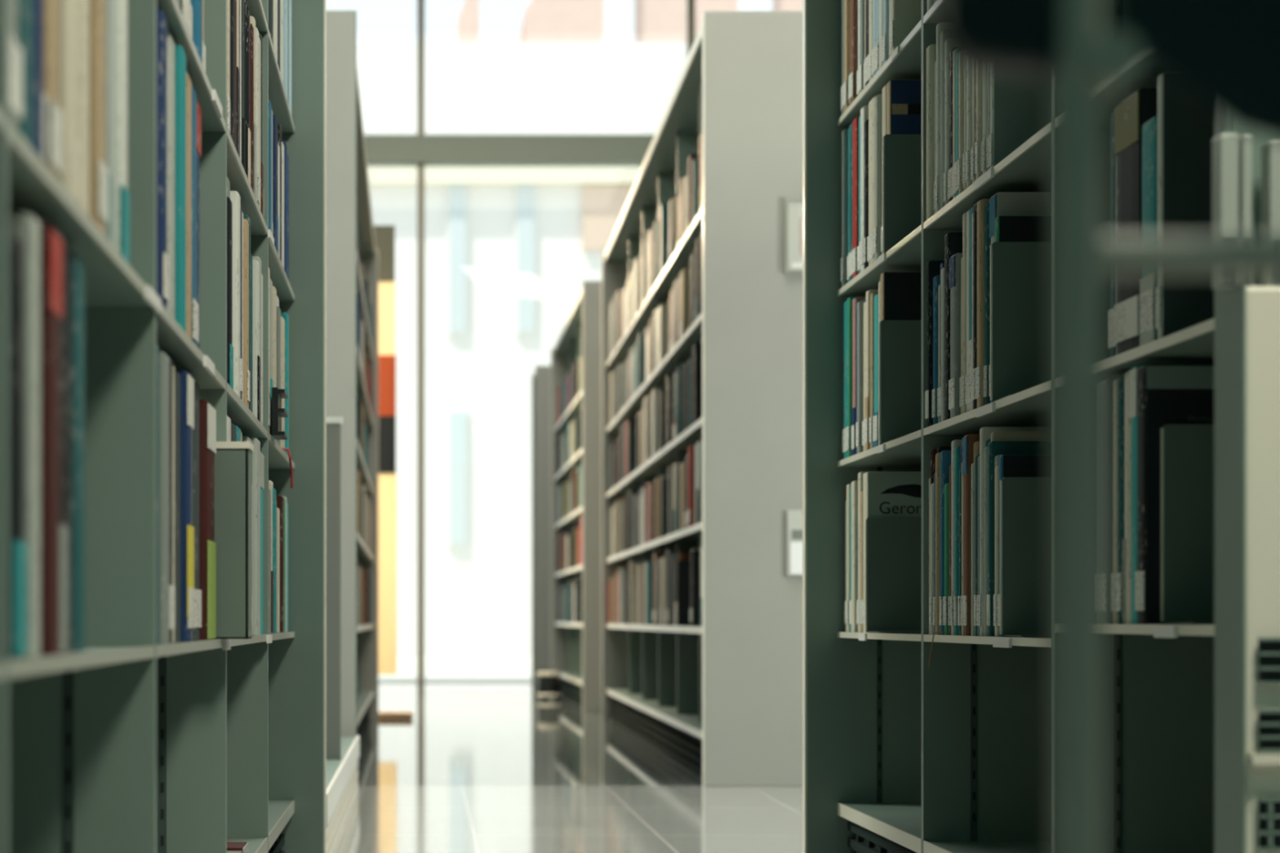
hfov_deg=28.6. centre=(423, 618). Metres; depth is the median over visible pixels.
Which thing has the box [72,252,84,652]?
book
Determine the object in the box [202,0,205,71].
book
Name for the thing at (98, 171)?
book
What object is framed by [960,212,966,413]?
book
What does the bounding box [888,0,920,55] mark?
book
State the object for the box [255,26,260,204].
book
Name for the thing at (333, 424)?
stand
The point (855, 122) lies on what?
book
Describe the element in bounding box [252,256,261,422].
book
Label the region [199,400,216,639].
book
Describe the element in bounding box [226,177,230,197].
book
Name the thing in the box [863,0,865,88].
book
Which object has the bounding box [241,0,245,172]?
book
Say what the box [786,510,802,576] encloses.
card holder
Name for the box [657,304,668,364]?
book
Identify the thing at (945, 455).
book
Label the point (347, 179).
bookcase
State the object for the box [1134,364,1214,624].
book
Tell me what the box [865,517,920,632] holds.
bookend
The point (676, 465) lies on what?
book
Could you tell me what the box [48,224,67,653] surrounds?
book
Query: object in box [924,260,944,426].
book
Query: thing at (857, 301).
book
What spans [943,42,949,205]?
book
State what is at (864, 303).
book
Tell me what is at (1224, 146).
book
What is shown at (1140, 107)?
book
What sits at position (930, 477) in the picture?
book
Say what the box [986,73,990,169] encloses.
book
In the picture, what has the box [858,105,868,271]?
book
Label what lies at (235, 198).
book
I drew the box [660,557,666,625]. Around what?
book
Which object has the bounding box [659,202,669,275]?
book
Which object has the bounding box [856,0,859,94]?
book
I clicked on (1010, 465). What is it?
book
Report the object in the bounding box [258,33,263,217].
book
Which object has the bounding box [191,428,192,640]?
book
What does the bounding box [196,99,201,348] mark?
book
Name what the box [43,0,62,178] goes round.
book
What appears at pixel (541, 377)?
bookcase
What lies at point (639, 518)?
books
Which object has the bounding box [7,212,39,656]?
book
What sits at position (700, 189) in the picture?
book
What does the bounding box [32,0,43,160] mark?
book
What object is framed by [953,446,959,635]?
book
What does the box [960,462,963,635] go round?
book
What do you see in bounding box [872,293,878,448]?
book
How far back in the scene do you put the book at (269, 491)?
3.97 m
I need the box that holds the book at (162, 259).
[156,8,169,310]
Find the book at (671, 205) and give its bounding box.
[668,198,674,261]
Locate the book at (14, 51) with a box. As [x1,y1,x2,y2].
[7,0,22,130]
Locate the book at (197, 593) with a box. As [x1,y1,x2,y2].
[192,380,201,640]
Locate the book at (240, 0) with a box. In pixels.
[240,0,241,161]
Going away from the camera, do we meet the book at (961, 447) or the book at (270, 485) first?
the book at (961, 447)
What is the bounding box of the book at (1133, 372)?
[1128,364,1144,624]
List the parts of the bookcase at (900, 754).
panel, kick panel, shelf, shelf, shelf, shelf, shelf, shelf, shelf, shelf, shelf, shelf, shelf, shelf, panel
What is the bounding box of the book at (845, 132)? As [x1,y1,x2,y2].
[840,128,848,287]
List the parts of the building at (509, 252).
pane, pane, cornice, pane, stone panel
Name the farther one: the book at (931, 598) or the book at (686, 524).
the book at (686, 524)
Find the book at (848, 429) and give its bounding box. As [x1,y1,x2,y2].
[845,296,866,457]
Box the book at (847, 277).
[846,128,849,281]
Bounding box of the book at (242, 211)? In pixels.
[241,211,243,401]
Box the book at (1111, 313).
[1108,112,1115,356]
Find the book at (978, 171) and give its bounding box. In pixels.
[974,72,982,178]
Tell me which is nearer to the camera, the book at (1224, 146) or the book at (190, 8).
the book at (1224, 146)
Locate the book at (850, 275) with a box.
[848,123,852,280]
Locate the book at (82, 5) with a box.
[77,0,88,216]
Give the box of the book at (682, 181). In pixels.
[680,176,685,242]
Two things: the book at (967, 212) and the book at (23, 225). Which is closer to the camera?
the book at (23, 225)
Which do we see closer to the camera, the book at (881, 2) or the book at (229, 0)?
the book at (229, 0)
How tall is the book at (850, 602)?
0.261 m
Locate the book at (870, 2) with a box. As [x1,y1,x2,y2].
[867,0,872,82]
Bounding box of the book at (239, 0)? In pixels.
[239,0,240,159]
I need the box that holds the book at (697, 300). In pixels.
[694,235,700,320]
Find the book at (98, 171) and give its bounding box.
[88,0,108,235]
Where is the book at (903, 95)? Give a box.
[886,79,920,133]
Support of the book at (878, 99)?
on the bookcase at (900, 754)
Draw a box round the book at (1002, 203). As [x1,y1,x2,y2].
[988,191,1050,402]
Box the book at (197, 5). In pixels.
[190,0,202,63]
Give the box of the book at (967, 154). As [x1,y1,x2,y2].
[964,68,971,187]
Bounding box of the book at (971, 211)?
[967,207,973,411]
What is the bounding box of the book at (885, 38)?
[881,0,888,64]
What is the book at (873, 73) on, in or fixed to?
on the bookcase at (900, 754)
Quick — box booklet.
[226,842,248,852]
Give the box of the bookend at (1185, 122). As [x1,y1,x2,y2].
[1155,72,1214,339]
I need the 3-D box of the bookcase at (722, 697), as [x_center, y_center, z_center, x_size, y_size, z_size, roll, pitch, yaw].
[1.194,-0.629,9.526,0.739,2.215,4.810,0,0,1]
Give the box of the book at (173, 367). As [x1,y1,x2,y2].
[172,365,174,642]
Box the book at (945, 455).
[939,450,951,635]
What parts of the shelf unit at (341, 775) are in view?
shelf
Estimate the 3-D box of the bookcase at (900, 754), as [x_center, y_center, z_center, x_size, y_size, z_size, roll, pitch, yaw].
[1.060,-0.629,3.362,0.735,2.215,2.415,0,0,0]
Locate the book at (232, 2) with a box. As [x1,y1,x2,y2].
[230,0,235,145]
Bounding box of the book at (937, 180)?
[934,22,942,212]
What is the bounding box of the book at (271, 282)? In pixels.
[270,279,273,437]
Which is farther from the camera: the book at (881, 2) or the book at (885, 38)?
the book at (881, 2)
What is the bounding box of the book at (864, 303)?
[862,302,866,451]
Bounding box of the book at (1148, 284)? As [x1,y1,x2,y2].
[1139,115,1157,346]
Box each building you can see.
[356,42,686,656]
[456,0,802,42]
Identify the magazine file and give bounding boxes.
[214,441,253,639]
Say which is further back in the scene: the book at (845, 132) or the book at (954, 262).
the book at (845, 132)
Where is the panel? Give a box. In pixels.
[1224,284,1279,852]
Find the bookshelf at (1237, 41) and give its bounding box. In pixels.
[940,0,1279,852]
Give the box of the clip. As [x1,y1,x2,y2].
[271,386,288,439]
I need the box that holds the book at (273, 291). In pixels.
[272,291,275,439]
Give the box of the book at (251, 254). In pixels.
[250,253,252,412]
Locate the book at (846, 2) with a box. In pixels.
[843,0,849,111]
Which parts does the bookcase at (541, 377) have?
panel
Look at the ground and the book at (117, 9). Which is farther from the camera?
the ground
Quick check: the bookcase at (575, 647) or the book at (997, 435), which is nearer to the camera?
the book at (997, 435)
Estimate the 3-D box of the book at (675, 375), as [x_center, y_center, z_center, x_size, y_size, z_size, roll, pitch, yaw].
[0.939,-0.713,8.409,0.190,0.234,0.112,0,0,1]
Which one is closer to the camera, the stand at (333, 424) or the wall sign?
the stand at (333, 424)
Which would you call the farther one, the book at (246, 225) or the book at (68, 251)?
the book at (246, 225)
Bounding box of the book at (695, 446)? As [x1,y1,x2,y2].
[693,444,697,524]
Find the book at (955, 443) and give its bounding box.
[950,440,962,635]
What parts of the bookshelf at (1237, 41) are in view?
post, panel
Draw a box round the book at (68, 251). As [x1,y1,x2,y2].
[64,242,72,653]
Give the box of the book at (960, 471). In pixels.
[957,470,961,635]
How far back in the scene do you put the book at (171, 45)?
2.44 m
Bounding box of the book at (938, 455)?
[935,452,941,635]
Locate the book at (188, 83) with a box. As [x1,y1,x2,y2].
[186,71,191,339]
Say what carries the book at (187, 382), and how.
on the bookcase at (129, 742)
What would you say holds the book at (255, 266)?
on the bookcase at (129, 742)
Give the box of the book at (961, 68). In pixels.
[957,62,964,194]
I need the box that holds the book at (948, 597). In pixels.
[947,465,951,635]
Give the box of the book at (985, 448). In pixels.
[984,446,987,636]
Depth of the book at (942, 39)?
3.66 m
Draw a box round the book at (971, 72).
[970,71,972,184]
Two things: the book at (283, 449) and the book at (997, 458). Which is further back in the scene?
the book at (283, 449)
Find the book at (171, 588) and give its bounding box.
[168,359,174,643]
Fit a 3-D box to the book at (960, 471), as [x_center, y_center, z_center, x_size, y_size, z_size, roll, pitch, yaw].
[0.838,-0.093,3.528,0.165,0.235,0.011,0,0,0]
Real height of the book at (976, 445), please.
0.270 m
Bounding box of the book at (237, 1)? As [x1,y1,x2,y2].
[236,0,239,157]
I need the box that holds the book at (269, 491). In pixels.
[268,488,271,633]
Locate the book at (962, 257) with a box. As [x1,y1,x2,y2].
[959,257,962,413]
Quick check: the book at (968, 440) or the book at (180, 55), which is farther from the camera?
the book at (968, 440)
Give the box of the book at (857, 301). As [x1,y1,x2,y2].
[855,299,866,453]
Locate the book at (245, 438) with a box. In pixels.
[242,435,252,443]
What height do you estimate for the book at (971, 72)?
0.186 m
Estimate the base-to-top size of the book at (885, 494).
0.274 m
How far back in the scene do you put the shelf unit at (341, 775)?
5.63 m
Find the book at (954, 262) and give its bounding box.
[948,253,962,417]
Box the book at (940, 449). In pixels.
[937,446,951,453]
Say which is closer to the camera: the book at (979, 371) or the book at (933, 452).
the book at (979, 371)
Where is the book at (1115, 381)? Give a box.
[1111,377,1119,623]
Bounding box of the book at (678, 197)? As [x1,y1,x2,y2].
[676,193,679,248]
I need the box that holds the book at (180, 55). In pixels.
[174,44,186,333]
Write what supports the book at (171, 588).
on the bookcase at (129, 742)
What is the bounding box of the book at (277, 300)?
[276,296,279,306]
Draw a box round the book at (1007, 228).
[995,215,1050,241]
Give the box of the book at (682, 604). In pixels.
[674,560,689,626]
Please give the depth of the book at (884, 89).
4.13 m
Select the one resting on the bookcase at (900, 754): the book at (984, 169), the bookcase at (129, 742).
the book at (984, 169)
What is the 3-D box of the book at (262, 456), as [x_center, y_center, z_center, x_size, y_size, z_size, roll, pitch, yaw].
[-0.324,-0.114,3.757,0.162,0.276,0.089,0,0,0]
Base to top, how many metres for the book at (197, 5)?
0.277 m
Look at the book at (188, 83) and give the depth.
2.62 m
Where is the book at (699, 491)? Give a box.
[696,440,702,524]
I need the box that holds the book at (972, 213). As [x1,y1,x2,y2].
[970,213,973,409]
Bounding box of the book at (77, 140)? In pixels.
[77,139,78,199]
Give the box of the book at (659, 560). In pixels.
[657,557,662,625]
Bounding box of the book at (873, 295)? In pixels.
[869,292,878,448]
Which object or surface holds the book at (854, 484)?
on the bookcase at (900, 754)
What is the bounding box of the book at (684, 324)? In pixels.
[679,267,689,337]
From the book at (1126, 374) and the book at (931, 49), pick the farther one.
the book at (931, 49)
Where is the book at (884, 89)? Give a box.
[880,84,886,253]
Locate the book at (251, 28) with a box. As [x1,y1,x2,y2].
[249,22,253,192]
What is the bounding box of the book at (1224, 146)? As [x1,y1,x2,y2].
[1212,133,1238,289]
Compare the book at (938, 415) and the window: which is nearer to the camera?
the book at (938, 415)
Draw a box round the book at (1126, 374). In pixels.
[1122,371,1128,623]
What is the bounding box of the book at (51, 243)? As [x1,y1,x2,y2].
[39,222,62,655]
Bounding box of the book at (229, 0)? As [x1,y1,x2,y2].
[229,0,230,97]
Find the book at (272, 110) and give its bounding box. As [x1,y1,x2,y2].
[271,110,272,234]
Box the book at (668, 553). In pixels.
[665,550,691,625]
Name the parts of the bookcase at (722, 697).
panel, shelf, shelf, shelf, shelf, shelf, shelf, shelf, shelf, shelf, shelf, shelf, shelf, shelf, shelf, shelf, panel, shelf, shelf, shelf, shelf, shelf, shelf, shelf, shelf, shelf, shelf, shelf, shelf, shelf, shelf, panel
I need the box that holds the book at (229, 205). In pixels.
[226,196,233,389]
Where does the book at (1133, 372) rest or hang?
on the bookcase at (900, 754)
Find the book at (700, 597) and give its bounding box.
[699,548,702,626]
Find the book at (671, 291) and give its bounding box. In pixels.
[669,288,672,351]
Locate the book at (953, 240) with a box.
[944,231,962,420]
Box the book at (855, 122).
[851,115,859,278]
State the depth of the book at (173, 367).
2.48 m
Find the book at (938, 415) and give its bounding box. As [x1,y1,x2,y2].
[937,284,939,422]
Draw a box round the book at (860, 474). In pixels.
[857,471,868,632]
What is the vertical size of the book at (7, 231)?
0.258 m
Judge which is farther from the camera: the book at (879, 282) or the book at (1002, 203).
the book at (879, 282)
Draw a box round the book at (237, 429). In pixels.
[235,425,240,441]
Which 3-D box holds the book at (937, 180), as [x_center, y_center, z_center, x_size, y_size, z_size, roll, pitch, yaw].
[0.862,-0.738,3.685,0.211,0.283,0.014,0,0,0]
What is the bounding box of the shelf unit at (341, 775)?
[325,735,359,852]
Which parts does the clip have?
stem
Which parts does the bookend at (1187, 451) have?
foot plate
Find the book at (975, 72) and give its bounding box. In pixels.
[975,71,976,179]
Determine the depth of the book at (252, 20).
3.58 m
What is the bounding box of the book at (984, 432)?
[978,426,1050,635]
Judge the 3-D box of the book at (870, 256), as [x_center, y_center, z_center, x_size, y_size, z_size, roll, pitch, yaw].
[0.847,-0.740,4.240,0.177,0.287,0.056,0,0,0]
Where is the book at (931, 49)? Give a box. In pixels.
[926,44,936,219]
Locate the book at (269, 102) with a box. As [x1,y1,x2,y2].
[268,99,271,231]
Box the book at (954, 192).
[953,59,955,197]
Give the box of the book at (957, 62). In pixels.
[955,60,958,196]
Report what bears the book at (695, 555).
on the bookcase at (722, 697)
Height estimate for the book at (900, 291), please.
0.287 m
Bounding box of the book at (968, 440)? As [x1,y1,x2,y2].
[961,434,979,635]
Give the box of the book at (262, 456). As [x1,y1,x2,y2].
[260,452,264,634]
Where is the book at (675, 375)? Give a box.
[672,370,677,439]
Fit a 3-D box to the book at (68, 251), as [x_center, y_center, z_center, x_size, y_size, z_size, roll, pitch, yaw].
[-0.343,-0.120,1.748,0.189,0.287,0.059,0,0,0]
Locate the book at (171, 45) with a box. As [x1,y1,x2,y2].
[167,32,174,319]
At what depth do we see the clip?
3.89 m
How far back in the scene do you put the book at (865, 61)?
4.28 m
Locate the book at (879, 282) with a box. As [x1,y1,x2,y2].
[878,280,880,445]
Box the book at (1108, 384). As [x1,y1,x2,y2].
[1103,378,1115,623]
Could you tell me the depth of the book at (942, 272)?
3.64 m
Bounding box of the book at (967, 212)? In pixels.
[964,210,968,412]
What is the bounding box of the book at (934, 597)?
[933,472,935,635]
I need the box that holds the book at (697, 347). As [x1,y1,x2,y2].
[692,342,702,424]
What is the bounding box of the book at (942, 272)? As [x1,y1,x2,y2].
[940,267,944,422]
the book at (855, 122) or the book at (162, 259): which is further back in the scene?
the book at (855, 122)
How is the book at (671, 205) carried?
on the bookcase at (722, 697)
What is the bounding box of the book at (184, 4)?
[179,0,188,29]
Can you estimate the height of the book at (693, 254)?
0.241 m
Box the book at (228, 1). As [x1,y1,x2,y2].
[226,0,230,133]
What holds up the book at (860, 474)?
on the bookcase at (900, 754)
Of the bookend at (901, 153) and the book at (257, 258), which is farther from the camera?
the bookend at (901, 153)
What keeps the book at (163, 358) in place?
on the bookcase at (129, 742)
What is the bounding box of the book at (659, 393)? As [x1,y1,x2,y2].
[658,392,659,451]
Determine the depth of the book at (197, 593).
2.75 m
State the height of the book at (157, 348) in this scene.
0.280 m
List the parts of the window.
sill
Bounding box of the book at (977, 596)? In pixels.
[976,456,979,635]
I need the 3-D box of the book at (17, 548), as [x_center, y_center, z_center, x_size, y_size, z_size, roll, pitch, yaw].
[-0.336,-0.106,1.534,0.177,0.259,0.046,0,0,0]
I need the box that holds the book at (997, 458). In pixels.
[994,454,1002,636]
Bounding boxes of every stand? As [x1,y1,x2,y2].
[325,417,342,759]
[373,225,413,719]
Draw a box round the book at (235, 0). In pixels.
[235,0,236,149]
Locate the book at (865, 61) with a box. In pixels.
[863,0,868,85]
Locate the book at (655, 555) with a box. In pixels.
[652,552,666,625]
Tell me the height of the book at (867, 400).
0.276 m
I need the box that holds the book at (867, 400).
[864,289,878,450]
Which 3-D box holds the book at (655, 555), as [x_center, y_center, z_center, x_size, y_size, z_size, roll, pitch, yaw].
[0.940,-0.111,9.308,0.164,0.270,0.114,0,0,1]
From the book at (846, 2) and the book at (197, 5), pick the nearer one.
the book at (197, 5)
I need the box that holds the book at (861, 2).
[858,0,864,93]
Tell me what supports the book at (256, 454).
on the bookcase at (129, 742)
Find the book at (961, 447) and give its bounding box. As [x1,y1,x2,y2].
[960,445,962,470]
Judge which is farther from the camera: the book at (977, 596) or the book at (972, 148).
the book at (972, 148)
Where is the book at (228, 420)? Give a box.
[226,416,231,441]
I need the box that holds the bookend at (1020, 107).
[988,73,1050,168]
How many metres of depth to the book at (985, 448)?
3.36 m
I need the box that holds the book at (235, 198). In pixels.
[230,191,240,398]
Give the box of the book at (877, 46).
[874,0,879,73]
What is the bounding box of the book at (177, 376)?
[174,369,180,642]
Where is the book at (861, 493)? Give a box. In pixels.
[859,491,862,632]
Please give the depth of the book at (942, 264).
3.69 m
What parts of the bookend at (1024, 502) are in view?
foot plate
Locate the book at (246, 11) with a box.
[244,4,250,184]
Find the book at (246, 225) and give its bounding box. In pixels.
[243,218,249,408]
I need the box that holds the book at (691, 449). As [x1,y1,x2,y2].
[687,445,693,527]
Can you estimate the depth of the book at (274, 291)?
4.06 m
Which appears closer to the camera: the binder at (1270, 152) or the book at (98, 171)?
the book at (98, 171)
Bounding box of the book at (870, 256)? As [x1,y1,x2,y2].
[866,95,876,266]
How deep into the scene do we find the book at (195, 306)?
2.68 m
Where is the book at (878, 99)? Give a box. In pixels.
[873,94,882,261]
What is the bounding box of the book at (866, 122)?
[862,119,868,268]
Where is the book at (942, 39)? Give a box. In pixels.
[940,31,945,208]
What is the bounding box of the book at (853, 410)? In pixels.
[851,297,866,455]
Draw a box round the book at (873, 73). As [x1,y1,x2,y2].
[871,0,875,77]
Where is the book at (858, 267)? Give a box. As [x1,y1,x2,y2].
[857,115,860,273]
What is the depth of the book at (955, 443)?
3.59 m
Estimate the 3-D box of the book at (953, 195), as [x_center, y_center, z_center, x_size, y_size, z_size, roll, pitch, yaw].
[0.865,-0.709,3.600,0.205,0.225,0.018,0,0,0]
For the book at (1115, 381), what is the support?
on the bookcase at (900, 754)
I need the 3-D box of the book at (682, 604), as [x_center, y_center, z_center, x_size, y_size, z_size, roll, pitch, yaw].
[0.925,-0.084,8.294,0.176,0.216,0.093,0,0,1]
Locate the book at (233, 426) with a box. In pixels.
[231,422,235,441]
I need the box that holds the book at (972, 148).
[970,71,975,183]
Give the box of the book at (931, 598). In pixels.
[928,483,933,634]
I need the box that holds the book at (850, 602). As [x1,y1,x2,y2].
[848,486,851,631]
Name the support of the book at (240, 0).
on the bookcase at (129, 742)
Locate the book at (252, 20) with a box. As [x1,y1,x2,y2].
[249,15,256,198]
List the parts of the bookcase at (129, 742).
shelf, shelf, shelf, shelf, shelf, shelf, shelf, shelf, shelf, shelf, shelf, shelf, shelf, panel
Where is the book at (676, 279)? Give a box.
[672,279,676,346]
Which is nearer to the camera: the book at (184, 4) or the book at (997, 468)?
the book at (184, 4)
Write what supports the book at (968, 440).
on the bookcase at (900, 754)
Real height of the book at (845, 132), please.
0.287 m
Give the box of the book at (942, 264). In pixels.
[938,262,944,422]
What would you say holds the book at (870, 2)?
on the bookcase at (900, 754)
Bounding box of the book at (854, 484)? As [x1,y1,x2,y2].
[851,480,857,631]
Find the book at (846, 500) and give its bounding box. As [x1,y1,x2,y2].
[844,500,846,631]
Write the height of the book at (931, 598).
0.226 m
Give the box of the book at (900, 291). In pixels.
[880,271,920,320]
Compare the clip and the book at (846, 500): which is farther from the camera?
the book at (846, 500)
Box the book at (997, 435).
[991,431,1050,441]
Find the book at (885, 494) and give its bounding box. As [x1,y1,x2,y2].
[862,471,920,632]
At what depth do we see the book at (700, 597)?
7.47 m
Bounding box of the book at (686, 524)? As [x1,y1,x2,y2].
[684,454,688,528]
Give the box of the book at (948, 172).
[946,53,952,201]
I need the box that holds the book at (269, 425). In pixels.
[268,267,271,433]
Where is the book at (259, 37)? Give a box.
[258,36,260,208]
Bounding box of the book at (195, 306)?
[191,84,199,345]
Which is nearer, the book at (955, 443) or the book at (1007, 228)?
the book at (1007, 228)
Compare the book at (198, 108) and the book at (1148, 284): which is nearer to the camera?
the book at (1148, 284)
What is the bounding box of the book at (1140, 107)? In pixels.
[1114,87,1157,355]
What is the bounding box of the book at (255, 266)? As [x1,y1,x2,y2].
[252,259,260,422]
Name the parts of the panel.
rail, vent panel, vent panel, vent panel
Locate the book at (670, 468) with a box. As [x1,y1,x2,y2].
[667,465,672,534]
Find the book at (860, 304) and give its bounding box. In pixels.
[855,300,866,453]
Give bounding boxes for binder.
[1234,135,1252,288]
[1261,141,1279,286]
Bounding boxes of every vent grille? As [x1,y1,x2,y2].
[268,832,284,852]
[356,703,369,741]
[559,676,582,706]
[610,695,702,775]
[847,821,916,852]
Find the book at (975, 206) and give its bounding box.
[971,203,977,409]
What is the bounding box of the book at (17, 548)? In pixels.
[8,231,26,657]
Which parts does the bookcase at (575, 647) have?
panel, shelf, shelf, shelf, shelf, panel, shelf, shelf, shelf, shelf, shelf, shelf, shelf, shelf, panel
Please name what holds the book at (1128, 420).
on the bookcase at (900, 754)
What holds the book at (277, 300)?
on the bookcase at (129, 742)
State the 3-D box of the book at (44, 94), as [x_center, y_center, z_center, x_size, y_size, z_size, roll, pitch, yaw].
[-0.345,-0.420,1.620,0.196,0.267,0.028,0,0,0]
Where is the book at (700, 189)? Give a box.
[697,133,702,213]
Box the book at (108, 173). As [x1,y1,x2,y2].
[108,173,110,241]
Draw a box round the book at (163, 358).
[159,351,168,644]
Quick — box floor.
[333,684,802,852]
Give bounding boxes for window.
[364,0,695,684]
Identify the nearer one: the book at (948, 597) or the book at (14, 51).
the book at (14, 51)
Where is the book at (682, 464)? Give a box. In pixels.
[680,462,684,529]
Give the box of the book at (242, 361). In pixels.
[240,205,243,399]
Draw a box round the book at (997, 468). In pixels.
[993,465,999,636]
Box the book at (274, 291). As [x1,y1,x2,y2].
[272,285,276,441]
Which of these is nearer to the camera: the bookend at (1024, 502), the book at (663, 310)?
the bookend at (1024, 502)
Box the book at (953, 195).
[951,57,955,199]
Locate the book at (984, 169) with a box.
[981,72,987,173]
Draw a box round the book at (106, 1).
[105,0,108,239]
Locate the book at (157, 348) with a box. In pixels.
[156,345,159,644]
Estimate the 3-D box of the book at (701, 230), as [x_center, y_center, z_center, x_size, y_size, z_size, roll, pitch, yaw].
[0.914,-1.034,7.443,0.169,0.255,0.088,0,0,1]
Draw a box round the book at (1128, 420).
[1126,412,1131,624]
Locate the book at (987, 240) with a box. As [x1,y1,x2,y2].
[983,202,991,404]
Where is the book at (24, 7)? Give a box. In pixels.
[17,0,32,148]
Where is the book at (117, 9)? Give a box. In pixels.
[108,0,129,265]
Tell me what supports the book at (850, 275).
on the bookcase at (900, 754)
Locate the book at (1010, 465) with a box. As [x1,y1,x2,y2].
[996,454,1050,636]
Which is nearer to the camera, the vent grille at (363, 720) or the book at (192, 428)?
the book at (192, 428)
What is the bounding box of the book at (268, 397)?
[268,397,269,425]
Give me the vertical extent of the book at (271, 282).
0.256 m
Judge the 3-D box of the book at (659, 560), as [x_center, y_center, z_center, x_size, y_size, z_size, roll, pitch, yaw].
[0.942,-0.098,9.050,0.184,0.244,0.110,0,0,1]
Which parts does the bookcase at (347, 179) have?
panel, shelf, shelf, shelf, shelf, shelf, shelf, shelf, shelf, shelf, shelf, shelf, shelf, shelf, panel, shelf, shelf, shelf, shelf, shelf, panel, shelf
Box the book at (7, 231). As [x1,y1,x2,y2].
[7,231,8,658]
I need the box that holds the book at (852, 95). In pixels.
[848,0,857,104]
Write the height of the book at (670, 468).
0.239 m
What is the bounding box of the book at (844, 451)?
[841,300,847,458]
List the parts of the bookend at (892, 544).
foot plate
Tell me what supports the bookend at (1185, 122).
on the bookcase at (900, 754)
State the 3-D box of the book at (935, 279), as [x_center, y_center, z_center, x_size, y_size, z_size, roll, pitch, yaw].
[0.849,-0.399,3.723,0.180,0.225,0.019,0,0,0]
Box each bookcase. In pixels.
[0,0,325,852]
[325,9,378,741]
[531,365,551,688]
[551,280,601,711]
[601,10,802,786]
[802,0,1279,852]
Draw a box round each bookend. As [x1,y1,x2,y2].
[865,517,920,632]
[879,320,920,444]
[882,133,920,253]
[988,73,1050,168]
[990,241,1050,401]
[1000,477,1050,636]
[1155,72,1214,339]
[1160,424,1214,623]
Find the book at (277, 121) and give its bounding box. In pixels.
[276,120,278,253]
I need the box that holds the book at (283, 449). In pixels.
[282,448,293,488]
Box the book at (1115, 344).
[1114,155,1116,355]
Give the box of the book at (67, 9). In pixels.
[57,0,77,202]
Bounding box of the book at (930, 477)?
[928,477,930,634]
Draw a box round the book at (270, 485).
[268,481,273,633]
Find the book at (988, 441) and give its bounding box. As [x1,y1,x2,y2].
[983,439,991,626]
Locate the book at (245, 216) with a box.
[243,214,251,411]
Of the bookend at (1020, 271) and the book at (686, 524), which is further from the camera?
the book at (686, 524)
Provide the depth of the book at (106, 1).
1.93 m
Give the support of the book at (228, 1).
on the bookcase at (129, 742)
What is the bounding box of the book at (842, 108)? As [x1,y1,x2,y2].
[840,0,844,114]
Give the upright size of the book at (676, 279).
0.243 m
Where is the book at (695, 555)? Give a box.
[689,550,700,626]
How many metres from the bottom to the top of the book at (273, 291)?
0.243 m
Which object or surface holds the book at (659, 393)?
on the bookcase at (722, 697)
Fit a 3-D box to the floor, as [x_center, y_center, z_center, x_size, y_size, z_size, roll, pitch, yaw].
[0.500,0.538,7.700,9.400,0.120,21.400,0,0,0]
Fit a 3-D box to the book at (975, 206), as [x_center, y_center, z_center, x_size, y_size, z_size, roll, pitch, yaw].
[0.840,-0.428,3.422,0.175,0.283,0.018,0,0,0]
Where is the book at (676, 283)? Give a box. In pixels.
[673,278,678,346]
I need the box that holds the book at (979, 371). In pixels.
[974,198,989,408]
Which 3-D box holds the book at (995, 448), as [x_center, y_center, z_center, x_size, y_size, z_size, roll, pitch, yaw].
[0.846,-0.107,3.342,0.181,0.261,0.015,0,0,0]
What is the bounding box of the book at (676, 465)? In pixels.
[672,462,681,533]
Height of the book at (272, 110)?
0.231 m
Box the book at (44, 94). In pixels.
[43,91,46,159]
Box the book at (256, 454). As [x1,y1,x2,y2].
[249,437,260,635]
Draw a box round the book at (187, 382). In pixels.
[176,370,194,641]
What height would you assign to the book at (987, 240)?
0.276 m
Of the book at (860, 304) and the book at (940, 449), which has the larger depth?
the book at (860, 304)
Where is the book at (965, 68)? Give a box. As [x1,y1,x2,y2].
[962,66,966,190]
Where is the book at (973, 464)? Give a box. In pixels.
[971,462,974,635]
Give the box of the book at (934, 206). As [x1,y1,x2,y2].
[933,60,936,213]
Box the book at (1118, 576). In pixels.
[1115,376,1124,623]
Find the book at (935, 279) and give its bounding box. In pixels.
[931,275,939,424]
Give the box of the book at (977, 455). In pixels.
[973,453,979,635]
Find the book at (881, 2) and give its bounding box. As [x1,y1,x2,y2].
[879,0,883,69]
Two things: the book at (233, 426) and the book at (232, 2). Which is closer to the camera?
the book at (232, 2)
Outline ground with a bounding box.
[378,656,531,682]
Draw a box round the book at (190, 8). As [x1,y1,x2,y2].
[188,0,192,39]
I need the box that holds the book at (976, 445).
[973,440,979,462]
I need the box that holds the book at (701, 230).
[700,230,702,313]
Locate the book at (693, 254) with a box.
[690,251,695,325]
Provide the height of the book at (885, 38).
0.252 m
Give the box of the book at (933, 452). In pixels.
[930,448,937,484]
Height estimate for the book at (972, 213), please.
0.275 m
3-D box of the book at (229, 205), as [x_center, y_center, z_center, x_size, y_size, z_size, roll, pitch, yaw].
[-0.332,-0.406,3.127,0.184,0.240,0.038,0,0,0]
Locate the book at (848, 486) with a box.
[844,484,851,631]
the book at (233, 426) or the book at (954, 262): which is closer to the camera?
the book at (233, 426)
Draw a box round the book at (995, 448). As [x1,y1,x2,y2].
[986,440,1050,636]

